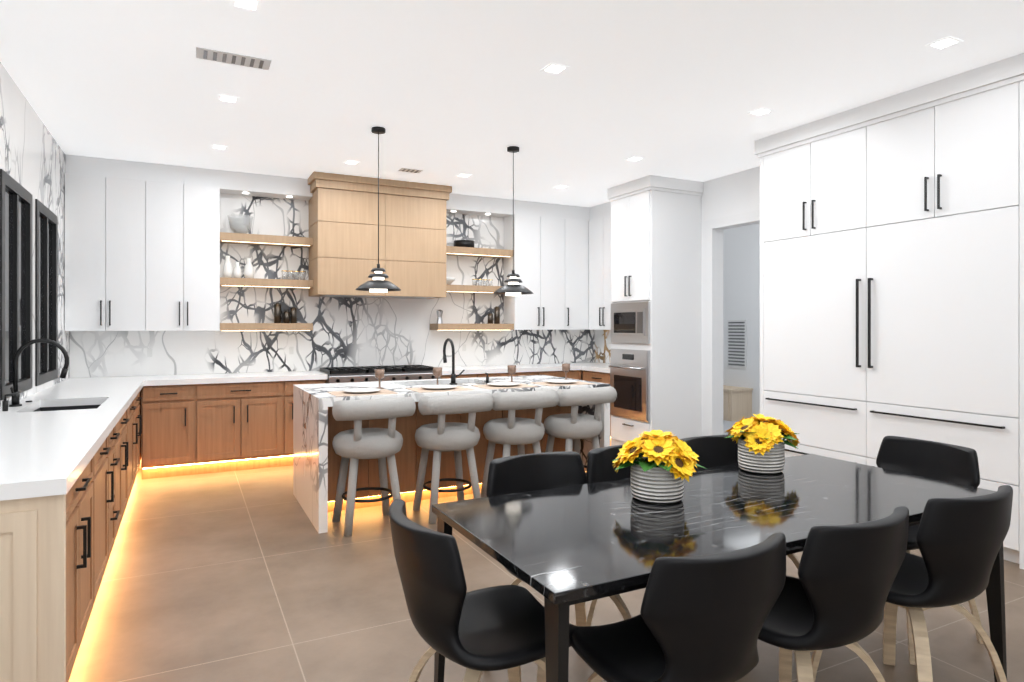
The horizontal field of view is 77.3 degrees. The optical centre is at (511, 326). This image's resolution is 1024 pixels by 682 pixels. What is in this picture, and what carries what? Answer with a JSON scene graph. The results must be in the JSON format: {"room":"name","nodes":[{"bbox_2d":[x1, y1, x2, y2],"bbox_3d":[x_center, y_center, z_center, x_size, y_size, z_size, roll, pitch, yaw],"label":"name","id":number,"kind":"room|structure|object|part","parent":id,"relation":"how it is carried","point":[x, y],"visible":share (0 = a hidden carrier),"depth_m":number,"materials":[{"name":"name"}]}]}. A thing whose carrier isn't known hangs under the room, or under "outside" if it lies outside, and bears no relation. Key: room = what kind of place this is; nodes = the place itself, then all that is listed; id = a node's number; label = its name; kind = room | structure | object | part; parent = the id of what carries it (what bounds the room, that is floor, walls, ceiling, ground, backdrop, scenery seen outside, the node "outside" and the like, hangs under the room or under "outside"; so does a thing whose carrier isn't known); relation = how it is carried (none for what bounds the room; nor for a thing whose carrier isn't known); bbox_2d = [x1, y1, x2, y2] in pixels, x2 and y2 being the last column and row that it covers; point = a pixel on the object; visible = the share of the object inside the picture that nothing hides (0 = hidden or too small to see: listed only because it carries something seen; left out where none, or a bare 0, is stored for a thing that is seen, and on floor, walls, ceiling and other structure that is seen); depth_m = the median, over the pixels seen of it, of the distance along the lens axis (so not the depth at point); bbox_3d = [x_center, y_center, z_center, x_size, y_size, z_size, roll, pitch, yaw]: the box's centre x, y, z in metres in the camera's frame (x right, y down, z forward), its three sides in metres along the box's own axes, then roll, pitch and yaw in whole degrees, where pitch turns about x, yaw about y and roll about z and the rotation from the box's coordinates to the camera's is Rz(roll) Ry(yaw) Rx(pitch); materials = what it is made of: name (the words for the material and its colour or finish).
{"room":"dining room","nodes":[
{"label":"dining room","id":0,"kind":"room"},
{"bbox_2d":[60,405,103,408],"bbox_3d":[-2.955,0.638,4.336,0.390,0.204,0.010,0,0,-27],"label":"sink","id":1,"kind":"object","parent":0,"relation":"attached to","point":[61,406],"depth_m":4.33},
{"bbox_2d":[64,153,147,332],"bbox_3d":[-3.820,-0.764,6.048,0.636,1.608,0.306,0,0,-27],"label":"upper cabinet","id":2,"kind":"object","parent":0,"relation":"attached to","point":[106,200],"depth_m":5.92,"materials":[{"name":"wood"}]},
{"bbox_2d":[104,405,111,408],"bbox_3d":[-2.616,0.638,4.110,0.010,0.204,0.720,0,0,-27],"label":"countertop","id":3,"kind":"structure","parent":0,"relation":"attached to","point":[105,406],"depth_m":3.87,"materials":[{"name":"white stone"}]},
{"bbox_2d":[148,163,219,332],"bbox_3d":[-3.252,-0.764,6.337,0.638,1.608,0.306,0,0,-27],"label":"upper cabinet","id":4,"kind":"object","parent":0,"relation":"attached to","point":[172,321],"depth_m":6.21,"materials":[{"name":"wood"}]},
{"bbox_2d":[220,170,315,332],"bbox_3d":[-2.566,-0.764,6.687,0.902,1.608,0.306,0,0,-27],"label":"shelving niche","id":5,"kind":"object","parent":0,"relation":"attached to","point":[266,220],"depth_m":6.75,"materials":[{"name":"stone"}]},
{"bbox_2d":[312,177,387,224],"bbox_3d":[-1.796,-1.292,6.939,0.698,0.417,0.556,0,0,-27],"label":"upper cabinet","id":6,"kind":"object","parent":0,"relation":"attached to","point":[331,200],"depth_m":6.68,"materials":[{"name":"wood"}]},
{"bbox_2d":[312,221,387,256],"bbox_3d":[-1.796,-0.895,6.939,0.698,0.364,0.556,0,0,-27],"label":"upper cabinet","id":7,"kind":"object","parent":0,"relation":"attached to","point":[329,238],"depth_m":6.69,"materials":[{"name":"wood"}]},
{"bbox_2d":[312,257,387,300],"bbox_3d":[-1.796,-0.518,6.939,0.698,0.377,0.556,0,0,-27],"label":"upper cabinet","id":8,"kind":"object","parent":0,"relation":"attached to","point":[331,276],"depth_m":6.67,"materials":[{"name":"wood"}]},
{"bbox_2d":[372,261,447,300],"bbox_3d":[-1.171,-0.518,7.257,0.698,0.377,0.556,0,0,-27],"label":"upper cabinet","id":9,"kind":"object","parent":0,"relation":"attached to","point":[417,280],"depth_m":7.05,"materials":[{"name":"wood"}]},
{"bbox_2d":[388,185,447,228],"bbox_3d":[-1.171,-1.292,7.257,0.698,0.417,0.556,0,0,-27],"label":"upper cabinet","id":10,"kind":"object","parent":0,"relation":"attached to","point":[426,208],"depth_m":7.01,"materials":[{"name":"wood"}]},
{"bbox_2d":[388,225,447,260],"bbox_3d":[-1.171,-0.895,7.257,0.698,0.364,0.556,0,0,-27],"label":"upper cabinet","id":11,"kind":"object","parent":0,"relation":"attached to","point":[405,242],"depth_m":7.01,"materials":[{"name":"wood"}]},
{"bbox_2d":[303,171,452,298],"bbox_3d":[-1.473,-0.947,7.076,1.500,1.243,0.606,0,0,-27],"label":"hood","id":12,"kind":"object","parent":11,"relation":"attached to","point":[340,211],"depth_m":6.83,"materials":[{"name":"brown wood"}]},
{"bbox_2d":[428,189,515,332],"bbox_3d":[-0.475,-0.764,7.752,0.992,1.608,0.306,0,0,-27],"label":"shelving niche","id":13,"kind":"object","parent":0,"relation":"attached to","point":[480,228],"depth_m":7.86,"materials":[{"name":"stone"}]},
{"bbox_2d":[0,0,1023,206],"bbox_3d":[1.669,-1.620,3.993,9.000,0.100,10.800,0,0,-27],"label":"ceiling","id":14,"kind":"structure","parent":0,"point":[443,92],"depth_m":4.03,"materials":[{"name":"white paint"}]},
{"bbox_2d":[211,144,227,149],"bbox_3d":[-2.546,-1.566,5.568,0.128,0.007,0.140,0,0,-27],"label":"recessed light","id":15,"kind":"object","parent":14,"relation":"in","point":[214,146],"depth_m":5.57,"materials":[{"name":"white paint"}]},
{"bbox_2d":[218,94,238,102],"bbox_3d":[-1.944,-1.566,4.388,0.128,0.007,0.138,0,0,-27],"label":"recessed light","id":16,"kind":"object","parent":14,"relation":"in","point":[221,97],"depth_m":4.39,"materials":[{"name":"white paint"}]},
{"bbox_2d":[196,47,271,70],"bbox_3d":[-1.623,-1.566,3.739,0.396,0.007,0.173,0,0,-27],"label":"air vent","id":17,"kind":"object","parent":14,"relation":"in","point":[265,64],"depth_m":3.73,"materials":[{"name":"white metal"}]},
{"bbox_2d":[231,0,261,11],"bbox_3d":[-1.286,-1.566,3.095,0.129,0.007,0.130,0,0,-27],"label":"recessed light","id":18,"kind":"object","parent":14,"relation":"in","point":[252,5],"depth_m":3.11,"materials":[{"name":"white paint"}]},
{"bbox_2d":[355,126,400,292],"bbox_3d":[-1.058,-0.920,5.072,0.356,1.297,0.356,0,0,-27],"label":"pendant light","id":19,"kind":"object","parent":14,"relation":"hanging from","point":[378,283],"visible":1,"depth_m":5.03,"materials":[{"name":"black metal"}]},
{"bbox_2d":[398,168,422,172],"bbox_3d":[-1.017,-1.566,6.409,0.222,0.007,0.156,0,0,-27],"label":"air vent","id":20,"kind":"object","parent":14,"relation":"in","point":[402,169],"depth_m":6.41,"materials":[{"name":"white metal"}]},
{"bbox_2d":[493,146,532,295],"bbox_3d":[0.011,-0.920,5.617,0.356,1.297,0.356,0,0,-27],"label":"pendant light","id":21,"kind":"object","parent":14,"relation":"hanging from","point":[512,288],"visible":1,"depth_m":5.57,"materials":[{"name":"black metal"}]},
{"bbox_2d":[540,63,568,74],"bbox_3d":[0.260,-1.566,3.878,0.132,0.007,0.136,0,0,-27],"label":"recessed light","id":22,"kind":"object","parent":14,"relation":"in","point":[553,68],"depth_m":3.88,"materials":[{"name":"white paint"}]},
{"bbox_2d":[748,108,773,115],"bbox_3d":[1.809,-1.566,4.657,0.137,0.007,0.136,0,0,-27],"label":"recessed light","id":23,"kind":"object","parent":14,"relation":"in","point":[761,111],"depth_m":4.66,"materials":[{"name":"white paint"}]},
{"bbox_2d":[925,36,962,49],"bbox_3d":[2.384,-1.566,3.529,0.137,0.007,0.133,0,0,-27],"label":"recessed light","id":24,"kind":"object","parent":14,"relation":"in","point":[946,42],"depth_m":3.54,"materials":[{"name":"white paint"}]},
{"bbox_2d":[516,200,567,332],"bbox_3d":[0.287,-0.764,8.141,0.718,1.608,0.306,0,0,-27],"label":"upper cabinet","id":25,"kind":"object","parent":0,"relation":"attached to","point":[541,228],"depth_m":8.02,"materials":[{"name":"wood"}]},
{"bbox_2d":[68,420,1023,681],"bbox_3d":[1.669,1.450,3.993,9.000,0.100,10.800,0,0,-27],"label":"floor","id":26,"kind":"structure","parent":0,"point":[251,575],"depth_m":3.20,"materials":[{"name":"tile"}]},
{"bbox_2d":[0,441,103,681],"bbox_3d":[-1.949,0.968,2.365,0.626,0.864,1.004,0,0,-27],"label":"base cabinet","id":27,"kind":"object","parent":26,"relation":"on","point":[52,548],"depth_m":2.04,"materials":[{"name":"wood"}]},
{"bbox_2d":[0,405,123,500],"bbox_3d":[-2.168,0.511,2.807,0.636,0.050,2.030,0,0,-27],"label":"countertop","id":28,"kind":"structure","parent":27,"relation":"on","point":[42,452],"depth_m":2.59,"materials":[{"name":"white stone"}]},
{"bbox_2d":[2,338,69,411],"bbox_3d":[-2.916,0.280,3.949,0.303,0.412,0.512,0,0,-27],"label":"faucet","id":29,"kind":"object","parent":28,"relation":"on","point":[11,402],"depth_m":3.90,"materials":[{"name":"black metal"}]},
{"bbox_2d":[16,401,135,487],"bbox_3d":[-3.142,0.968,4.684,0.606,0.864,0.728,0,0,-27],"label":"base cabinet","id":30,"kind":"object","parent":26,"relation":"on","point":[128,422],"depth_m":4.88,"materials":[{"name":"wood"}]},
{"bbox_2d":[104,433,111,572],"bbox_3d":[-2.278,0.968,2.990,0.606,0.864,0.664,0,0,-27],"label":"base cabinet","id":31,"kind":"object","parent":26,"relation":"on","point":[107,444],"depth_m":3.39,"materials":[{"name":"wood"}]},
{"bbox_2d":[112,425,119,547],"bbox_3d":[-2.513,0.968,3.450,0.606,0.864,0.498,0,0,-27],"label":"base cabinet","id":32,"kind":"object","parent":26,"relation":"on","point":[115,432],"depth_m":3.77,"materials":[{"name":"wood"}]},
{"bbox_2d":[120,433,131,523],"bbox_3d":[-2.816,1.085,4.045,0.606,0.630,0.964,0,0,-27],"label":"base cabinet","id":33,"kind":"object","parent":26,"relation":"on","point":[125,438],"depth_m":4.38,"materials":[{"name":"wood"}]},
{"bbox_2d":[136,393,139,475],"bbox_3d":[-3.435,0.968,5.260,0.606,0.864,0.820,0,0,-27],"label":"base cabinet","id":34,"kind":"object","parent":26,"relation":"on","point":[137,394],"depth_m":5.50,"materials":[{"name":"wood"}]},
{"bbox_2d":[140,381,203,478],"bbox_3d":[-3.254,0.968,6.131,0.521,0.864,0.669,0,0,-27],"label":"base cabinet","id":35,"kind":"object","parent":26,"relation":"on","point":[171,416],"depth_m":5.91,"materials":[{"name":"wood"}]},
{"bbox_2d":[20,377,143,408],"bbox_3d":[-3.418,0.511,5.260,0.636,0.050,2.076,0,0,-27],"label":"countertop","id":36,"kind":"structure","parent":35,"relation":"on","point":[77,390],"depth_m":4.66,"materials":[{"name":"white stone"}]},
{"bbox_2d":[204,381,291,473],"bbox_3d":[-2.746,0.968,6.426,0.908,0.864,0.605,0,0,-27],"label":"base cabinet","id":37,"kind":"object","parent":26,"relation":"on","point":[248,424],"depth_m":6.20,"materials":[{"name":"wood"}]},
{"bbox_2d":[144,361,603,384],"bbox_3d":[-1.091,0.493,7.248,5.316,0.086,0.646,0,0,-27],"label":"countertop","id":38,"kind":"structure","parent":37,"relation":"on","point":[297,374],"depth_m":6.63,"materials":[{"name":"white stone"}]},
{"bbox_2d":[292,381,327,464],"bbox_3d":[-2.240,0.968,6.684,0.484,0.864,0.605,0,0,-27],"label":"base cabinet","id":39,"kind":"object","parent":26,"relation":"on","point":[293,382],"depth_m":6.40,"materials":[{"name":"wood"}]},
{"bbox_2d":[332,397,415,536],"bbox_3d":[-1.010,0.948,4.515,0.566,0.913,0.526,0,0,-27],"label":"stool","id":40,"kind":"object","parent":26,"relation":"on","point":[356,443],"visible":0.98,"depth_m":4.35,"materials":[{"name":"fabric"}]},
{"bbox_2d":[316,364,440,463],"bbox_3d":[-1.455,0.925,7.013,1.201,0.950,0.722,0,0,-27],"label":"range","id":41,"kind":"object","parent":26,"relation":"on","point":[334,373],"depth_m":6.84,"materials":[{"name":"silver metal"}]},
{"bbox_2d":[328,373,443,382],"bbox_3d":[-1.466,0.953,7.036,1.201,0.895,0.670,0,0,-27],"label":"cooktop","id":42,"kind":"object","parent":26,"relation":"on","point":[332,377],"depth_m":6.67,"materials":[{"name":"metal"}]},
{"bbox_2d":[293,338,609,532],"bbox_3d":[-0.500,0.750,5.385,2.402,1.301,1.150,0,0,-27],"label":"kitchen island","id":43,"kind":"object","parent":26,"relation":"on","point":[317,427],"visible":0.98,"depth_m":5.03,"materials":[{"name":"stone"}]},
{"bbox_2d":[442,338,489,384],"bbox_3d":[-0.401,0.292,5.525,0.366,0.386,0.253,0,0,-27],"label":"faucet","id":44,"kind":"object","parent":43,"relation":"on","point":[453,376],"depth_m":5.38,"materials":[{"name":"black metal"}]},
{"bbox_2d":[412,393,492,523],"bbox_3d":[-0.476,0.948,4.788,0.566,0.913,0.526,0,0,-27],"label":"stool","id":45,"kind":"object","parent":26,"relation":"on","point":[443,435],"visible":1,"depth_m":4.62,"materials":[{"name":"fabric"}]},
{"bbox_2d":[444,373,483,378],"bbox_3d":[-0.711,0.968,7.463,0.519,0.864,0.605,0,0,-27],"label":"base cabinet","id":46,"kind":"object","parent":26,"relation":"on","point":[464,375],"depth_m":7.24,"materials":[{"name":"wood"}]},
{"bbox_2d":[389,499,578,681],"bbox_3d":[-0.095,0.977,1.971,0.553,0.850,0.513,0,0,-29],"label":"chair","id":47,"kind":"object","parent":26,"relation":"on","point":[476,633],"visible":0.94,"depth_m":1.81,"materials":[{"name":"black leather"}]},
{"bbox_2d":[484,373,543,376],"bbox_3d":[-0.152,0.968,7.748,0.864,0.864,0.605,0,0,-27],"label":"base cabinet","id":48,"kind":"object","parent":26,"relation":"on","point":[489,374],"depth_m":7.47,"materials":[{"name":"wood"}]},
{"bbox_2d":[480,389,558,497],"bbox_3d":[0.024,0.948,5.042,0.566,0.913,0.526,0,0,-27],"label":"stool","id":49,"kind":"object","parent":26,"relation":"on","point":[509,431],"visible":0.73,"depth_m":4.86,"materials":[{"name":"fabric"}]},
{"bbox_2d":[486,451,631,681],"bbox_3d":[0.191,0.977,2.555,0.513,0.850,0.553,0,0,-27],"label":"chair","id":50,"kind":"object","parent":26,"relation":"on","point":[525,473],"visible":0.31,"depth_m":2.75,"materials":[{"name":"black leather"}]},
{"bbox_2d":[544,369,579,379],"bbox_3d":[0.424,0.968,8.041,0.684,0.864,0.605,0,0,-27],"label":"base cabinet","id":51,"kind":"object","parent":26,"relation":"on","point":[573,373],"depth_m":7.85,"materials":[{"name":"wood"}]},
{"bbox_2d":[544,386,616,473],"bbox_3d":[0.514,0.948,5.292,0.566,0.913,0.526,0,0,-30],"label":"stool","id":52,"kind":"object","parent":26,"relation":"on","point":[573,427],"visible":0.62,"depth_m":5.11,"materials":[{"name":"fabric"}]},
{"bbox_2d":[580,369,603,382],"bbox_3d":[1.292,0.968,7.763,0.598,0.864,0.670,0,0,-27],"label":"base cabinet","id":53,"kind":"object","parent":26,"relation":"on","point":[594,377],"depth_m":7.72,"materials":[{"name":"wood"}]},
{"bbox_2d":[580,365,603,372],"bbox_3d":[1.283,0.511,7.744,0.636,0.050,0.645,0,0,-27],"label":"countertop","id":54,"kind":"structure","parent":53,"relation":"on","point":[591,368],"depth_m":7.72,"materials":[{"name":"white stone"}]},
{"bbox_2d":[586,445,642,625],"bbox_3d":[0.623,0.977,2.763,0.513,0.850,0.553,0,0,-29],"label":"chair","id":55,"kind":"object","parent":26,"relation":"on","point":[600,468],"visible":0.15,"depth_m":2.87,"materials":[{"name":"black leather"}]},
{"bbox_2d":[604,175,702,445],"bbox_3d":[1.574,-0.084,7.123,0.724,2.968,0.723,0,0,-27],"label":"tall cabinet","id":56,"kind":"object","parent":26,"relation":"on","point":[652,223],"depth_m":6.85,"materials":[{"name":"wood"}]},
{"bbox_3d":[2.349,0.130,6.388,0.011,2.540,1.150,0,0,-27],"label":"door trim","id":57,"kind":"part","parent":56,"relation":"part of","materials":[{"name":"white wood"}]},
{"bbox_2d":[571,533,785,681],"bbox_3d":[0.451,0.977,1.802,0.513,0.850,0.553,0,0,-27],"label":"chair","id":58,"kind":"object","parent":26,"relation":"on","point":[701,618],"visible":1,"depth_m":1.58,"materials":[{"name":"black leather"}]},
{"bbox_2d":[432,454,1006,681],"bbox_3d":[0.818,1.025,2.414,2.050,0.750,0.880,0,0,-27],"label":"dining table","id":59,"kind":"object","parent":26,"relation":"on","point":[561,550],"visible":0.69,"depth_m":2.19,"materials":[{"name":"black stone"}]},
{"bbox_2d":[612,430,706,503],"bbox_3d":[0.543,0.523,2.433,0.354,0.253,0.366,0,0,-27],"label":"potted flowers","id":60,"kind":"object","parent":59,"relation":"on","point":[662,468],"visible":1,"depth_m":2.34,"materials":[{"name":"plant"}]},
{"bbox_2d":[725,414,799,473],"bbox_3d":[1.135,0.523,2.909,0.343,0.253,0.358,0,0,6],"label":"potted flowers","id":61,"kind":"object","parent":59,"relation":"on","point":[760,442],"visible":1,"depth_m":2.82,"materials":[{"name":"plant"}]},
{"bbox_2d":[723,385,752,420],"bbox_3d":[3.283,1.165,9.810,0.438,0.470,0.640,0,0,-27],"label":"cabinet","id":62,"kind":"object","parent":26,"relation":"on","point":[737,403],"visible":0.48,"depth_m":9.54,"materials":[{"name":"beige wood"}]},
{"bbox_2d":[680,434,799,568],"bbox_3d":[1.065,0.977,3.000,0.513,0.850,0.553,0,0,-26],"label":"chair","id":63,"kind":"object","parent":26,"relation":"on","point":[715,450],"visible":0.1,"depth_m":3.22,"materials":[{"name":"black leather"}]},
{"bbox_2d":[756,105,863,463],"bbox_3d":[2.609,-0.084,5.120,0.698,2.968,0.945,0,0,-27],"label":"tall cabinet","id":64,"kind":"object","parent":26,"relation":"on","point":[810,215],"depth_m":4.91,"materials":[{"name":"wood"}]},
{"bbox_2d":[758,506,908,681],"bbox_3d":[0.933,0.977,2.047,0.513,0.850,0.553,0,0,-29],"label":"chair","id":65,"kind":"object","parent":26,"relation":"on","point":[835,594],"visible":0.83,"depth_m":1.83,"materials":[{"name":"black leather"}]},
{"bbox_2d":[811,485,1012,681],"bbox_3d":[1.462,0.977,2.328,0.513,0.850,0.553,0,0,-25],"label":"chair","id":66,"kind":"object","parent":26,"relation":"on","point":[959,541],"visible":0.79,"depth_m":2.11,"materials":[{"name":"black leather"}]},
{"bbox_2d":[876,436,983,664],"bbox_3d":[1.807,0.977,2.973,0.553,0.850,0.513,0,0,-25],"label":"chair","id":67,"kind":"object","parent":26,"relation":"on","point":[957,464],"visible":0.33,"depth_m":3.03,"materials":[{"name":"black leather"}]},
{"bbox_2d":[864,53,1023,569],"bbox_3d":[3.045,-0.084,4.265,0.698,2.968,0.975,0,0,-27],"label":"tall cabinet","id":68,"kind":"object","parent":26,"relation":"on","point":[944,158],"depth_m":4.03,"materials":[{"name":"wood"}]},
{"bbox_2d":[568,205,587,328],"bbox_3d":[0.766,-0.764,8.385,0.358,1.608,0.306,0,0,-27],"label":"upper cabinet","id":69,"kind":"object","parent":0,"relation":"attached to","point":[577,215],"depth_m":8.27,"materials":[{"name":"wood"}]},
{"bbox_2d":[701,166,759,435],"bbox_3d":[1.923,-0.085,7.405,0.150,2.970,3.150,0,0,-27],"label":"wall","id":70,"kind":"structure","parent":0,"point":[707,204],"depth_m":6.83,"materials":[{"name":"white paint"}]},
{"bbox_2d":[588,203,603,328],"bbox_3d":[1.267,-0.764,8.137,0.306,1.608,0.710,0,0,-27],"label":"upper cabinet","id":71,"kind":"object","parent":70,"relation":"attached to","point":[595,213],"depth_m":8.19,"materials":[{"name":"wood"}]},
{"bbox_2d":[723,223,759,416],"bbox_3d":[4.364,-0.085,8.396,0.200,2.970,5.400,0,0,-27],"label":"wall","id":72,"kind":"structure","parent":0,"point":[741,273],"depth_m":9.77,"materials":[{"name":"white paint"}]},
{"bbox_2d":[727,320,746,368],"bbox_3d":[3.474,0.270,9.896,0.020,0.740,0.380,0,0,-27],"label":"air vent","id":73,"kind":"object","parent":72,"relation":"in","point":[736,343],"visible":1,"depth_m":9.88,"materials":[{"name":"white metal"}]}
]}

